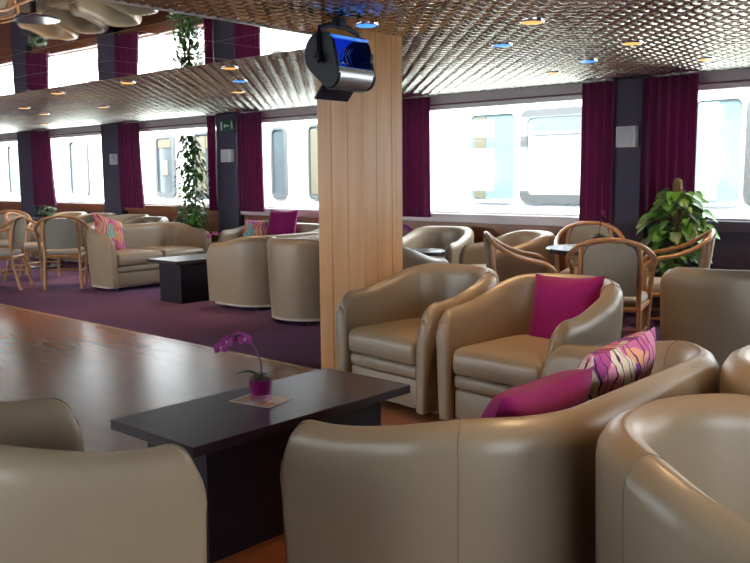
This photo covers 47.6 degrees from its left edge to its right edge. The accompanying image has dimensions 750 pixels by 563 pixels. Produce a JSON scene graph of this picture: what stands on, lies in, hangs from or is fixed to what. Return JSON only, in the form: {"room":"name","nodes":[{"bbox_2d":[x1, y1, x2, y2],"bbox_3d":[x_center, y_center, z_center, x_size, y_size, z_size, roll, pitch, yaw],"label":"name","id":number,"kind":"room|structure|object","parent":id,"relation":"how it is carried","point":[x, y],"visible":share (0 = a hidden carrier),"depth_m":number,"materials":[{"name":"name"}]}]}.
{"room":"ship interior","nodes":[
{"label":"ship interior","id":0,"kind":"room"},
{"bbox_2d":[0,252,660,562],"bbox_3d":[-4.109,0.585,6.457,21.400,0.132,11.120,6,9,42],"label":"floor","id":1,"kind":"structure","parent":0,"point":[103,374],"depth_m":6.31,"materials":[{"name":"wood"}]},
{"bbox_2d":[0,210,31,274],"bbox_3d":[-5.026,-0.538,11.670,0.622,0.875,0.561,-2,7,-13],"label":"dining chair","id":2,"kind":"object","parent":1,"relation":"on","point":[4,243],"visible":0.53,"depth_m":11.80,"materials":[{"name":"brown wood"}]},
{"bbox_2d":[0,215,34,289],"bbox_3d":[-4.417,-0.348,10.078,0.561,0.875,0.622,-1,7,-3],"label":"dining chair","id":3,"kind":"object","parent":1,"relation":"on","point":[17,228],"visible":1,"depth_m":9.95,"materials":[{"name":"brown wood"}]},
{"bbox_2d":[3,212,60,280],"bbox_3d":[-4.483,-0.467,11.049,0.561,0.875,0.622,0,7,4],"label":"dining chair","id":4,"kind":"object","parent":1,"relation":"on","point":[28,246],"visible":0.38,"depth_m":10.88,"materials":[{"name":"brown wood"}]},
{"bbox_2d":[32,206,56,217],"bbox_3d":[-5.488,-0.851,14.287,0.540,0.855,0.455,6,9,42],"label":"plant","id":5,"kind":"object","parent":1,"relation":"on","point":[45,211],"visible":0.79,"depth_m":14.19,"materials":[{"name":"green plant"}]},
{"bbox_2d":[26,217,70,268],"bbox_3d":[-4.837,-0.570,12.511,0.720,0.720,0.720,6,9,42],"label":"round table","id":6,"kind":"object","parent":1,"relation":"on","point":[49,265],"visible":0.37,"depth_m":12.41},
{"bbox_2d":[28,212,86,260],"bbox_3d":[-5.037,-0.737,13.741,0.750,0.755,0.802,4,8,32],"label":"armchair","id":7,"kind":"object","parent":1,"relation":"on","point":[31,235],"visible":0.2,"depth_m":13.60,"materials":[{"name":"leather"}]},
{"bbox_2d":[32,233,41,241],"bbox_3d":[-5.064,-0.723,13.700,0.546,0.153,0.688,4,8,32],"label":"seat cushion","id":8,"kind":"object","parent":7,"relation":"on","point":[34,239],"depth_m":13.51,"materials":[{"name":"leather"}]},
{"bbox_2d":[34,215,88,289],"bbox_3d":[-3.740,-0.366,10.178,0.622,0.875,0.561,-3,7,-18],"label":"dining chair","id":9,"kind":"object","parent":1,"relation":"on","point":[61,235],"visible":0.94,"depth_m":9.97,"materials":[{"name":"brown wood"}]},
{"bbox_2d":[60,213,116,262],"bbox_3d":[-4.384,-0.670,13.157,0.750,0.755,0.802,5,9,38],"label":"armchair","id":10,"kind":"object","parent":1,"relation":"on","point":[88,219],"visible":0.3,"depth_m":13.04,"materials":[{"name":"leather"}]},
{"bbox_2d":[0,397,206,562],"bbox_3d":[-0.967,0.653,2.153,0.750,0.755,0.802,6,10,45],"label":"armchair","id":11,"kind":"object","parent":1,"relation":"on","point":[61,502],"visible":1,"depth_m":1.98,"materials":[{"name":"leather"}]},
{"bbox_2d":[88,214,148,263],"bbox_3d":[-3.713,-0.602,12.559,0.750,0.755,0.802,4,8,32],"label":"armchair","id":12,"kind":"object","parent":1,"relation":"on","point":[122,218],"visible":0.15,"depth_m":12.79,"materials":[{"name":"leather"}]},
{"bbox_2d":[122,216,168,223],"bbox_3d":[-3.245,-0.506,11.740,0.750,0.755,0.802,5,9,37],"label":"armchair","id":13,"kind":"object","parent":1,"relation":"on","point":[144,219],"visible":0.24,"depth_m":11.96,"materials":[{"name":"leather"}]},
{"bbox_2d":[86,222,210,290],"bbox_3d":[-2.787,-0.326,10.346,0.762,0.730,1.420,6,9,42],"label":"loveseat","id":14,"kind":"object","parent":1,"relation":"on","point":[110,268],"visible":0.73,"depth_m":10.01,"materials":[{"name":"leather"}]},
{"bbox_2d":[93,212,124,249],"bbox_3d":[-3.145,-0.566,10.070,0.225,0.533,0.581,3,8,25],"label":"pillow","id":15,"kind":"object","parent":14,"relation":"on","point":[103,225],"visible":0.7,"depth_m":10.01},
{"bbox_2d":[116,248,161,265],"bbox_3d":[-2.954,-0.297,10.087,0.648,0.153,0.605,6,9,42],"label":"seat cushion","id":16,"kind":"object","parent":14,"relation":"on","point":[128,256],"depth_m":9.88,"materials":[{"name":"leather"}]},
{"bbox_2d":[137,245,203,256],"bbox_3d":[-2.546,-0.356,10.538,0.648,0.153,0.605,6,9,42],"label":"seat cushion","id":17,"kind":"object","parent":14,"relation":"on","point":[165,250],"depth_m":10.39,"materials":[{"name":"leather"}]},
{"bbox_2d":[0,304,318,369],"bbox_3d":[-4.835,0.701,5.062,11.390,0.014,6.870,6,9,42],"label":"trim","id":18,"kind":"structure","parent":1,"relation":"on","point":[252,356],"depth_m":6.79,"materials":[{"name":"brown wood"}]},
{"bbox_2d":[147,253,208,303],"bbox_3d":[-1.844,-0.047,9.162,0.520,0.450,1.060,6,9,42],"label":"coffee table","id":19,"kind":"object","parent":1,"relation":"on","point":[183,279],"visible":0.52,"depth_m":8.84,"materials":[{"name":"wood"}]},
{"bbox_2d":[205,231,221,241],"bbox_3d":[-1.708,-0.412,9.174,0.223,0.269,0.105,-6,9,-40],"label":"orchid","id":20,"kind":"object","parent":19,"relation":"on","point":[208,235],"visible":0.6,"depth_m":9.16,"materials":[{"name":"purple plant"}]},
{"bbox_2d":[172,134,211,239],"bbox_3d":[-2.495,-1.059,11.611,0.616,1.873,0.528,6,9,42],"label":"climbing plant","id":21,"kind":"object","parent":1,"relation":"on","point":[192,218],"visible":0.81,"depth_m":11.52,"materials":[{"name":"green plant"}]},
{"bbox_2d":[110,368,409,562],"bbox_3d":[-0.388,0.671,3.218,0.480,0.450,1.060,6,9,42],"label":"coffee table","id":22,"kind":"object","parent":1,"relation":"on","point":[237,450],"visible":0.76,"depth_m":2.96,"materials":[{"name":"wood"}]},
{"bbox_2d":[228,393,292,407],"bbox_3d":[-0.429,0.446,3.199,0.190,0.002,0.150,4,8,30],"label":"leaflet","id":23,"kind":"object","parent":22,"relation":"on","point":[268,401],"visible":0.83,"depth_m":3.19,"materials":[{"name":"paper"}]},
{"bbox_2d":[213,330,271,395],"bbox_3d":[-0.484,0.316,3.168,0.219,0.264,0.104,-3,8,-22],"label":"orchid","id":24,"kind":"object","parent":23,"relation":"on","point":[260,385],"visible":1,"depth_m":3.17,"materials":[{"name":"purple plant"}]},
{"bbox_2d":[206,232,318,310],"bbox_3d":[-0.943,-0.152,8.806,0.762,0.730,1.420,6,9,42],"label":"armchair","id":25,"kind":"object","parent":1,"relation":"on","point":[237,269],"visible":0.51,"depth_m":8.25,"materials":[{"name":"leather"}]},
{"bbox_2d":[218,222,318,241],"bbox_3d":[-1.164,-0.331,10.283,1.420,0.730,0.762,6,9,42],"label":"loveseat","id":26,"kind":"object","parent":1,"relation":"on","point":[225,235],"visible":0.06,"depth_m":10.44,"materials":[{"name":"leather"}]},
{"bbox_2d":[243,219,268,236],"bbox_3d":[-1.494,-0.611,10.574,0.341,0.315,0.181,2,8,22],"label":"pillow","id":27,"kind":"object","parent":26,"relation":"on","point":[252,228],"visible":0.64,"depth_m":10.53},
{"bbox_2d":[267,209,297,234],"bbox_3d":[-1.142,-0.691,10.462,0.500,0.391,0.183,6,9,42],"label":"pillow","id":28,"kind":"object","parent":26,"relation":"on","point":[280,222],"visible":0.8,"depth_m":10.36,"materials":[{"name":"fabric"}]},
{"bbox_2d":[267,237,319,324],"bbox_3d":[-0.572,-0.035,7.727,0.750,0.755,0.802,6,10,44],"label":"armchair","id":29,"kind":"object","parent":1,"relation":"on","point":[293,264],"visible":0.62,"depth_m":7.38,"materials":[{"name":"leather"}]},
{"bbox_2d":[317,30,402,369],"bbox_3d":[-0.093,-0.484,5.506,0.399,2.180,0.374,6,9,42],"label":"wood column","id":30,"kind":"structure","parent":1,"relation":"on","point":[359,139],"depth_m":5.36,"materials":[{"name":"brown wood"}]},
{"bbox_2d":[335,263,498,414],"bbox_3d":[0.311,0.306,4.895,0.802,0.755,0.750,-7,9,-42],"label":"armchair","id":31,"kind":"object","parent":1,"relation":"on","point":[386,329],"visible":0.64,"depth_m":4.81,"materials":[{"name":"leather"}]},
{"bbox_2d":[349,318,420,364],"bbox_3d":[0.274,0.318,4.862,0.688,0.153,0.546,-7,9,-42],"label":"seat cushion","id":32,"kind":"object","parent":31,"relation":"on","point":[390,341],"depth_m":4.69,"materials":[{"name":"leather"}]},
{"bbox_2d":[403,247,448,269],"bbox_3d":[0.104,0.065,6.871,0.750,0.755,0.802,5,9,37],"label":"armchair","id":33,"kind":"object","parent":1,"relation":"on","point":[411,257],"visible":0.06,"depth_m":6.52,"materials":[{"name":"leather"}]},
{"bbox_2d":[409,248,445,255],"bbox_3d":[0.379,0.008,7.954,0.560,0.600,0.560,6,9,42],"label":"round table","id":34,"kind":"object","parent":1,"relation":"on","point":[426,251],"visible":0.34,"depth_m":7.79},
{"bbox_2d":[403,226,473,263],"bbox_3d":[0.635,-0.182,8.849,0.750,0.755,0.802,4,8,32],"label":"armchair","id":35,"kind":"object","parent":1,"relation":"on","point":[451,239],"visible":0.34,"depth_m":9.02,"materials":[{"name":"leather"}]},
{"bbox_2d":[280,340,719,562],"bbox_3d":[0.494,0.602,2.573,0.762,0.730,1.420,6,9,42],"label":"loveseat","id":36,"kind":"object","parent":1,"relation":"on","point":[518,489],"visible":0.61,"depth_m":1.99,"materials":[{"name":"leather"}]},
{"bbox_2d":[481,366,592,417],"bbox_3d":[0.403,0.414,2.305,0.223,0.321,0.460,6,9,42],"label":"pillow","id":37,"kind":"object","parent":36,"relation":"on","point":[562,390],"visible":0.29,"depth_m":2.21,"materials":[{"name":"fabric"}]},
{"bbox_2d":[577,327,655,400],"bbox_3d":[0.711,0.356,2.629,0.212,0.402,0.446,5,9,40],"label":"pillow","id":38,"kind":"object","parent":36,"relation":"on","point":[629,359],"visible":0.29,"depth_m":2.50,"materials":[{"name":"fabric"}]},
{"bbox_2d":[459,230,554,282],"bbox_3d":[1.302,-0.094,8.082,0.802,0.755,0.750,-2,7,-16],"label":"armchair","id":39,"kind":"object","parent":1,"relation":"on","point":[534,241],"visible":0.44,"depth_m":7.78,"materials":[{"name":"leather"}]},
{"bbox_2d":[483,231,556,272],"bbox_3d":[1.077,0.058,6.406,0.561,0.875,0.622,0,7,7],"label":"dining chair","id":40,"kind":"object","parent":1,"relation":"on","point":[490,242],"visible":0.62,"depth_m":6.20,"materials":[{"name":"brown wood"}]},
{"bbox_2d":[436,273,623,419],"bbox_3d":[0.848,0.371,4.328,0.802,0.755,0.750,-7,10,-44],"label":"armchair","id":41,"kind":"object","parent":1,"relation":"on","point":[485,348],"visible":0.57,"depth_m":4.24,"materials":[{"name":"leather"}]},
{"bbox_2d":[453,334,549,386],"bbox_3d":[0.812,0.383,4.295,0.688,0.153,0.546,-7,10,-44],"label":"seat cushion","id":42,"kind":"object","parent":41,"relation":"on","point":[491,360],"depth_m":4.13,"materials":[{"name":"leather"}]},
{"bbox_2d":[528,274,604,338],"bbox_3d":[0.984,0.170,4.418,0.201,0.424,0.441,-7,10,-44],"label":"pillow","id":43,"kind":"object","parent":41,"relation":"on","point":[556,300],"visible":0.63,"depth_m":4.37,"materials":[{"name":"fabric"}]},
{"bbox_2d":[554,221,625,274],"bbox_3d":[1.898,-0.087,7.531,0.622,0.875,0.561,1,7,14],"label":"dining chair","id":44,"kind":"object","parent":1,"relation":"on","point":[579,234],"visible":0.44,"depth_m":7.69,"materials":[{"name":"brown wood"}]},
{"bbox_2d":[546,244,651,337],"bbox_3d":[1.743,0.093,6.676,0.800,0.720,0.800,6,9,42],"label":"round table","id":45,"kind":"object","parent":1,"relation":"on","point":[562,249],"visible":0.17,"depth_m":6.56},
{"bbox_2d":[590,209,606,244],"bbox_3d":[1.727,-0.398,6.438,0.120,0.312,0.221,-3,7,-20],"label":"orchid","id":46,"kind":"object","parent":45,"relation":"on","point":[603,212],"visible":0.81,"depth_m":6.46,"materials":[{"name":"purple plant"}]},
{"bbox_2d":[565,238,657,332],"bbox_3d":[1.630,0.116,5.897,0.622,0.875,0.561,2,7,17],"label":"dining chair","id":47,"kind":"object","parent":1,"relation":"on","point":[619,263],"visible":0.74,"depth_m":5.65,"materials":[{"name":"brown wood"}]},
{"bbox_2d":[595,393,749,562],"bbox_3d":[0.864,0.686,1.757,0.802,0.755,0.750,6,10,45],"label":"armchair","id":48,"kind":"object","parent":1,"relation":"on","point":[672,474],"visible":1,"depth_m":1.70,"materials":[{"name":"leather"}]},
{"bbox_2d":[636,178,719,325],"bbox_3d":[2.549,-0.247,7.214,0.694,1.250,0.694,6,9,42],"label":"pothos plant","id":49,"kind":"object","parent":1,"relation":"on","point":[691,203],"visible":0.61,"depth_m":7.10,"materials":[{"name":"green plant"}]},
{"bbox_2d":[641,228,715,329],"bbox_3d":[2.340,0.026,6.580,0.561,0.875,0.622,2,7,17],"label":"dining chair","id":50,"kind":"object","parent":1,"relation":"on","point":[707,245],"visible":0.48,"depth_m":6.39,"materials":[{"name":"brown wood"}]},
{"bbox_2d":[660,267,749,392],"bbox_3d":[2.088,0.270,5.071,0.750,0.755,0.802,2,7,20],"label":"armchair","id":51,"kind":"object","parent":1,"relation":"on","point":[709,309],"visible":0.64,"depth_m":4.74,"materials":[{"name":"leather"}]},
{"bbox_2d":[720,345,749,395],"bbox_3d":[1.404,0.600,2.422,0.802,0.755,0.750,4,8,30],"label":"armchair","id":52,"kind":"object","parent":1,"relation":"on","point":[735,371],"visible":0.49,"depth_m":2.41,"materials":[{"name":"leather"}]},
{"bbox_2d":[0,0,749,133],"bbox_3d":[-4.171,-1.617,6.212,21.300,0.033,11.100,6,9,42],"label":"ceiling","id":53,"kind":"structure","parent":0,"point":[435,61],"depth_m":5.84,"materials":[{"name":"metal"}]},
{"bbox_2d":[30,130,56,204],"bbox_3d":[-5.880,-2.011,15.072,0.830,1.305,0.075,6,9,42],"label":"curtain","id":54,"kind":"object","parent":53,"relation":"hanging from","point":[44,193],"visible":1,"depth_m":15.07,"materials":[{"name":"fabric"}]},
{"bbox_2d":[117,122,144,207],"bbox_3d":[-3.800,-1.801,13.217,0.700,1.305,0.077,6,9,42],"label":"curtain","id":55,"kind":"object","parent":53,"relation":"hanging from","point":[129,150],"visible":1,"depth_m":13.20,"materials":[{"name":"fabric"}]},
{"bbox_2d":[207,115,218,210],"bbox_3d":[-2.261,-1.645,11.841,0.200,1.305,0.072,6,9,42],"label":"curtain","id":56,"kind":"object","parent":53,"relation":"hanging from","point":[211,123],"visible":1,"depth_m":11.84,"materials":[{"name":"fabric"}]},
{"bbox_2d":[220,65,238,69],"bbox_3d":[-1.155,-1.705,6.749,0.146,0.041,0.146,6,9,42],"label":"recessed light","id":57,"kind":"object","parent":53,"relation":"in","point":[227,67],"visible":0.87,"depth_m":6.71,"materials":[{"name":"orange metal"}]},
{"bbox_2d":[236,111,264,211],"bbox_3d":[-1.667,-1.584,11.312,0.545,1.305,0.073,6,9,42],"label":"curtain","id":58,"kind":"object","parent":53,"relation":"hanging from","point":[249,125],"visible":1,"depth_m":11.29,"materials":[{"name":"fabric"}]},
{"bbox_2d":[304,17,375,101],"bbox_3d":[-0.186,-1.230,4.699,0.260,0.440,0.402,5,9,40],"label":"lamp","id":59,"kind":"object","parent":53,"relation":"hanging from","point":[344,66],"visible":1,"depth_m":4.65,"materials":[{"name":"silver metal"}]},
{"bbox_2d":[327,88,364,92],"bbox_3d":[-0.161,-1.058,4.700,0.070,0.013,0.240,5,9,40],"label":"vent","id":60,"kind":"object","parent":59,"relation":"attached to","point":[357,90],"depth_m":4.69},
{"bbox_2d":[354,19,378,27],"bbox_3d":[-0.050,-1.487,4.895,0.146,0.041,0.146,6,9,42],"label":"recessed light","id":61,"kind":"object","parent":53,"relation":"in","point":[363,24],"visible":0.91,"depth_m":4.86,"materials":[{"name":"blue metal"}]},
{"bbox_2d":[402,97,430,216],"bbox_3d":[0.373,-1.377,9.491,0.600,1.305,0.076,6,9,42],"label":"curtain","id":62,"kind":"object","parent":53,"relation":"hanging from","point":[416,189],"visible":0.58,"depth_m":9.41,"materials":[{"name":"fabric"}]},
{"bbox_2d":[491,40,512,46],"bbox_3d":[0.850,-1.591,5.680,0.146,0.041,0.146,6,9,42],"label":"recessed light","id":63,"kind":"object","parent":53,"relation":"in","point":[498,44],"visible":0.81,"depth_m":5.64,"materials":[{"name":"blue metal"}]},
{"bbox_2d":[519,17,544,24],"bbox_3d":[0.895,-1.488,4.838,0.146,0.041,0.146,6,9,42],"label":"recessed light","id":64,"kind":"object","parent":53,"relation":"in","point":[532,21],"visible":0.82,"depth_m":4.80,"materials":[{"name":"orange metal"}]},
{"bbox_2d":[578,58,597,62],"bbox_3d":[1.633,-1.699,6.514,0.146,0.041,0.146,6,9,42],"label":"recessed light","id":65,"kind":"object","parent":53,"relation":"in","point":[589,60],"visible":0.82,"depth_m":6.48,"materials":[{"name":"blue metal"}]},
{"bbox_2d":[579,80,615,222],"bbox_3d":[2.089,-1.203,7.958,0.335,1.305,0.077,6,9,42],"label":"curtain","id":66,"kind":"object","parent":53,"relation":"hanging from","point":[598,121],"visible":0.94,"depth_m":7.96,"materials":[{"name":"fabric"}]},
{"bbox_2d":[621,40,643,44],"bbox_3d":[1.708,-1.593,5.647,0.146,0.041,0.146,6,9,42],"label":"recessed light","id":67,"kind":"object","parent":53,"relation":"in","point":[629,42],"visible":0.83,"depth_m":5.61,"materials":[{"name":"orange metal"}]},
{"bbox_2d":[696,56,715,60],"bbox_3d":[2.521,-1.701,6.469,0.146,0.041,0.146,6,9,42],"label":"recessed light","id":68,"kind":"object","parent":53,"relation":"in","point":[710,58],"visible":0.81,"depth_m":6.43,"materials":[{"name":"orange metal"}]},
{"bbox_2d":[16,67,748,132],"bbox_3d":[-0.348,-1.058,10.482,21.400,2.310,0.160,6,9,42],"label":"wall","id":69,"kind":"structure","parent":0,"point":[747,67],"depth_m":8.22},
{"bbox_2d":[0,133,16,139],"bbox_3d":[-7.456,-2.803,16.552,2.494,0.110,0.050,6,9,42],"label":"trim","id":70,"kind":"structure","parent":69,"relation":"attached to","point":[7,135],"depth_m":16.07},
{"bbox_2d":[0,201,20,206],"bbox_3d":[-7.459,-1.538,16.692,2.494,0.095,0.090,6,9,42],"label":"trim","id":71,"kind":"structure","parent":69,"relation":"attached to","point":[2,203],"depth_m":16.15,"materials":[{"name":"brown wood"}]},
{"bbox_2d":[0,206,20,239],"bbox_3d":[-7.434,-1.104,16.770,2.494,0.785,0.025,6,9,42],"label":"trim","id":72,"kind":"structure","parent":69,"relation":"attached to","point":[1,207],"depth_m":16.35,"materials":[{"name":"brown wood"}]},
{"bbox_2d":[0,139,20,200],"bbox_3d":[-7.394,-2.166,16.694,2.500,1.200,0.080,6,9,42],"label":"window","id":73,"kind":"structure","parent":69,"relation":"in","point":[6,140],"depth_m":16.23,"materials":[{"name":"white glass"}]},
{"bbox_2d":[17,131,41,224],"bbox_3d":[-6.329,-1.663,15.625,0.580,2.155,0.130,6,9,42],"label":"trim","id":74,"kind":"structure","parent":69,"relation":"attached to","point":[23,138],"depth_m":15.54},
{"bbox_2d":[39,125,100,135],"bbox_3d":[-5.228,-2.576,14.563,2.324,0.110,0.050,6,9,42],"label":"trim","id":75,"kind":"structure","parent":69,"relation":"attached to","point":[87,129],"depth_m":14.42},
{"bbox_2d":[38,202,103,209],"bbox_3d":[-5.231,-1.312,14.703,2.324,0.095,0.090,6,9,42],"label":"windowsill","id":76,"kind":"structure","parent":69,"relation":"attached to","point":[59,204],"depth_m":14.50,"materials":[{"name":"brown wood"}]},
{"bbox_2d":[42,208,104,216],"bbox_3d":[-5.206,-0.878,14.781,2.324,0.785,0.025,6,9,42],"label":"trim","id":77,"kind":"structure","parent":69,"relation":"attached to","point":[58,210],"depth_m":14.65,"materials":[{"name":"brown wood"}]},
{"bbox_2d":[50,132,103,203],"bbox_3d":[-5.166,-1.940,14.705,2.330,1.200,0.080,6,9,42],"label":"window","id":78,"kind":"structure","parent":69,"relation":"in","point":[96,133],"depth_m":14.58,"materials":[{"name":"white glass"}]},
{"bbox_2d":[100,123,127,214],"bbox_3d":[-4.183,-1.445,13.709,0.530,2.155,0.130,6,9,42],"label":"trim","id":79,"kind":"structure","parent":69,"relation":"attached to","point":[109,132],"depth_m":13.62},
{"bbox_2d":[109,154,118,164],"bbox_3d":[-4.162,-1.940,13.489,0.220,0.170,0.072,6,9,42],"label":"wall speaker","id":80,"kind":"object","parent":69,"relation":"attached to","point":[113,158],"visible":1,"depth_m":13.46},
{"bbox_2d":[124,205,218,213],"bbox_3d":[-3.052,-1.091,12.758,2.464,0.095,0.090,6,9,42],"label":"trim","id":81,"kind":"structure","parent":69,"relation":"attached to","point":[155,208],"depth_m":12.84,"materials":[{"name":"brown wood"}]},
{"bbox_2d":[130,115,215,128],"bbox_3d":[-3.049,-2.356,12.617,2.464,0.110,0.050,6,9,42],"label":"trim","id":82,"kind":"structure","parent":69,"relation":"attached to","point":[201,119],"depth_m":12.53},
{"bbox_2d":[128,211,218,242],"bbox_3d":[-3.026,-0.657,12.835,2.464,0.785,0.025,6,9,42],"label":"trim","id":83,"kind":"structure","parent":69,"relation":"attached to","point":[213,219],"depth_m":12.29,"materials":[{"name":"brown wood"}]},
{"bbox_2d":[139,124,208,206],"bbox_3d":[-2.987,-1.718,12.759,2.470,1.200,0.080,6,9,42],"label":"window","id":84,"kind":"structure","parent":69,"relation":"in","point":[199,125],"depth_m":12.73,"materials":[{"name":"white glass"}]},
{"bbox_2d":[221,149,233,161],"bbox_3d":[-2.009,-1.711,11.566,0.210,0.170,0.074,6,9,42],"label":"wall speaker","id":85,"kind":"object","parent":69,"relation":"attached to","point":[227,155],"visible":1,"depth_m":11.51,"materials":[{"name":"white plastic"}]},
{"bbox_2d":[221,150,228,160],"bbox_3d":[-2.038,-1.708,11.547,0.164,0.150,0.006,6,9,42],"label":"grille","id":86,"kind":"object","parent":85,"relation":"attached to","point":[224,153],"depth_m":11.54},
{"bbox_2d":[220,120,234,131],"bbox_3d":[-2.002,-2.112,11.528,0.300,0.145,0.035,6,9,42],"label":"exit sign","id":87,"kind":"object","parent":69,"relation":"attached to","point":[227,125],"visible":1,"depth_m":11.51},
{"bbox_2d":[216,113,243,234],"bbox_3d":[-1.989,-1.222,11.750,0.430,2.155,0.130,6,9,42],"label":"trim","id":88,"kind":"structure","parent":69,"relation":"attached to","point":[230,217],"depth_m":11.67,"materials":[{"name":"paint"}]},
{"bbox_2d":[243,106,316,119],"bbox_3d":[-0.914,-2.139,10.711,2.404,0.110,0.050,6,9,42],"label":"trim","id":89,"kind":"structure","parent":69,"relation":"attached to","point":[302,111],"depth_m":10.86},
{"bbox_2d":[241,208,318,217],"bbox_3d":[-0.917,-0.874,10.851,2.404,0.095,0.090,6,9,42],"label":"trim","id":90,"kind":"structure","parent":69,"relation":"attached to","point":[301,212],"depth_m":10.87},
{"bbox_2d":[244,215,318,224],"bbox_3d":[-0.892,-0.440,10.929,2.404,0.785,0.025,6,9,42],"label":"trim","id":91,"kind":"structure","parent":69,"relation":"attached to","point":[247,217],"depth_m":10.96,"materials":[{"name":"brown wood"}]},
{"bbox_2d":[262,115,318,209],"bbox_3d":[-0.852,-1.502,10.853,2.410,1.200,0.080,6,9,42],"label":"window","id":92,"kind":"structure","parent":69,"relation":"in","point":[314,116],"depth_m":10.98,"materials":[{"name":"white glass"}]},
{"bbox_2d":[402,213,608,227],"bbox_3d":[1.244,-0.655,8.922,2.694,0.095,0.090,6,9,42],"label":"trim","id":93,"kind":"structure","parent":69,"relation":"attached to","point":[435,217],"depth_m":8.82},
{"bbox_2d":[402,221,608,271],"bbox_3d":[1.269,-0.221,9.000,2.694,0.785,0.025,6,9,42],"label":"trim","id":94,"kind":"structure","parent":69,"relation":"attached to","point":[496,230],"depth_m":8.95,"materials":[{"name":"brown wood"}]},
{"bbox_2d":[430,95,581,216],"bbox_3d":[1.309,-1.283,8.924,2.700,1.200,0.080,6,9,42],"label":"window","id":95,"kind":"structure","parent":69,"relation":"in","point":[572,97],"depth_m":8.79,"materials":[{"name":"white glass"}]},
{"bbox_2d":[402,80,612,105],"bbox_3d":[1.246,-1.920,8.782,2.694,0.110,0.050,6,9,42],"label":"trim","id":96,"kind":"structure","parent":69,"relation":"attached to","point":[574,88],"depth_m":8.67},
{"bbox_2d":[616,126,638,147],"bbox_3d":[2.290,-1.315,7.723,0.190,0.190,0.074,6,9,42],"label":"wall speaker","id":97,"kind":"object","parent":69,"relation":"attached to","point":[626,136],"visible":1,"depth_m":7.68,"materials":[{"name":"white plastic"}]},
{"bbox_2d":[617,127,632,145],"bbox_3d":[2.261,-1.312,7.703,0.148,0.167,0.006,6,9,42],"label":"grille","id":98,"kind":"object","parent":97,"relation":"attached to","point":[624,134],"depth_m":7.70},
{"bbox_2d":[609,76,649,313],"bbox_3d":[2.362,-0.781,7.865,0.350,2.155,0.130,6,9,42],"label":"pillar","id":99,"kind":"structure","parent":69,"relation":"attached to","point":[629,91],"depth_m":7.78,"materials":[{"name":"paint"}]},
{"bbox_2d":[638,73,698,224],"bbox_3d":[2.597,-1.152,7.506,0.500,1.305,0.074,6,9,42],"label":"curtain","id":100,"kind":"object","parent":69,"relation":"hanging from","point":[669,103],"visible":0.74,"depth_m":7.49,"materials":[{"name":"fabric"}]},
{"bbox_2d":[647,220,749,232],"bbox_3d":[3.475,-0.428,6.930,2.594,0.095,0.090,6,9,42],"label":"trim","id":101,"kind":"structure","parent":69,"relation":"attached to","point":[721,226],"depth_m":7.26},
{"bbox_2d":[649,230,749,313],"bbox_3d":[3.500,0.005,7.007,2.594,0.785,0.025,6,9,42],"label":"trim","id":102,"kind":"structure","parent":69,"relation":"attached to","point":[731,251],"depth_m":7.35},
{"bbox_2d":[654,68,749,84],"bbox_3d":[3.478,-1.693,6.789,2.594,0.110,0.050,6,9,42],"label":"trim","id":103,"kind":"structure","parent":69,"relation":"attached to","point":[743,74],"depth_m":7.24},
{"bbox_2d":[699,82,749,220],"bbox_3d":[3.540,-1.056,6.931,2.600,1.200,0.080,6,9,42],"label":"window","id":104,"kind":"structure","parent":69,"relation":"in","point":[739,84],"depth_m":7.32,"materials":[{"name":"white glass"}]},
{"bbox_2d":[162,0,748,66],"bbox_3d":[-4.128,-1.727,6.173,22.000,0.150,11.820,6,9,42],"label":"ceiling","id":105,"kind":"structure","parent":0,"point":[162,0],"depth_m":4.77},
{"bbox_2d":[0,0,313,85],"bbox_3d":[-5.728,-1.619,6.260,9.340,0.038,6.310,6,9,42],"label":"mirror backing","id":106,"kind":"object","parent":105,"relation":"attached to","point":[113,1],"depth_m":4.66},
{"label":"outside","id":107,"kind":"structure","parent":0,"visible":0},
{"bbox_3d":[-21.146,4.706,-0.562,150.000,0.300,150.000,6,9,42],"label":"river water","id":108,"kind":"object","parent":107,"visible":0},
{"bbox_2d":[0,88,749,217],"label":"window","id":109,"kind":"structure","parent":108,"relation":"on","point":[521,158],"depth_m":11.99,"materials":[{"name":"glass"}]},
{"bbox_2d":[158,139,170,147],"bbox_3d":[-4.214,-2.764,17.010,0.440,0.170,0.016,6,9,42],"label":"curtain","id":110,"kind":"object","parent":109,"relation":"hanging from","point":[162,143],"depth_m":17.00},
{"bbox_2d":[161,160,168,174],"bbox_3d":[-4.229,-2.285,17.086,0.230,0.300,0.016,6,9,42],"label":"curtain","id":111,"kind":"object","parent":109,"relation":"hanging from","point":[164,163],"depth_m":17.06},
{"bbox_2d":[196,136,206,192],"bbox_3d":[-3.318,-2.232,16.267,0.280,1.080,0.016,6,9,42],"label":"curtain","id":112,"kind":"object","parent":109,"relation":"hanging from","point":[202,140],"depth_m":16.22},
{"bbox_2d":[310,129,317,193],"bbox_3d":[-0.971,-1.994,14.172,0.270,1.080,0.016,6,9,42],"label":"curtain","id":113,"kind":"object","parent":109,"relation":"hanging from","point":[313,132],"depth_m":14.20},
{"bbox_2d":[474,117,485,197],"bbox_3d":[1.480,-1.746,11.984,0.180,1.120,0.016,6,9,42],"label":"curtain","id":114,"kind":"object","parent":109,"relation":"hanging from","point":[479,122],"depth_m":11.98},
{"bbox_2d":[532,130,580,134],"bbox_3d":[2.467,-1.943,11.064,0.980,0.040,0.016,6,9,42],"label":"curtain","id":115,"kind":"object","parent":109,"relation":"hanging from","point":[534,132],"depth_m":11.14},
{"bbox_2d":[532,116,581,131],"bbox_3d":[2.466,-2.052,11.050,0.980,0.180,0.016,6,9,42],"label":"curtain","id":116,"kind":"object","parent":109,"relation":"hanging from","point":[539,123],"depth_m":11.12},
{"bbox_2d":[697,102,719,199],"bbox_3d":[3.860,-1.504,9.858,0.220,1.120,0.016,6,9,42],"label":"curtain","id":117,"kind":"object","parent":109,"relation":"hanging from","point":[708,119],"depth_m":9.84,"materials":[{"name":"fabric"}]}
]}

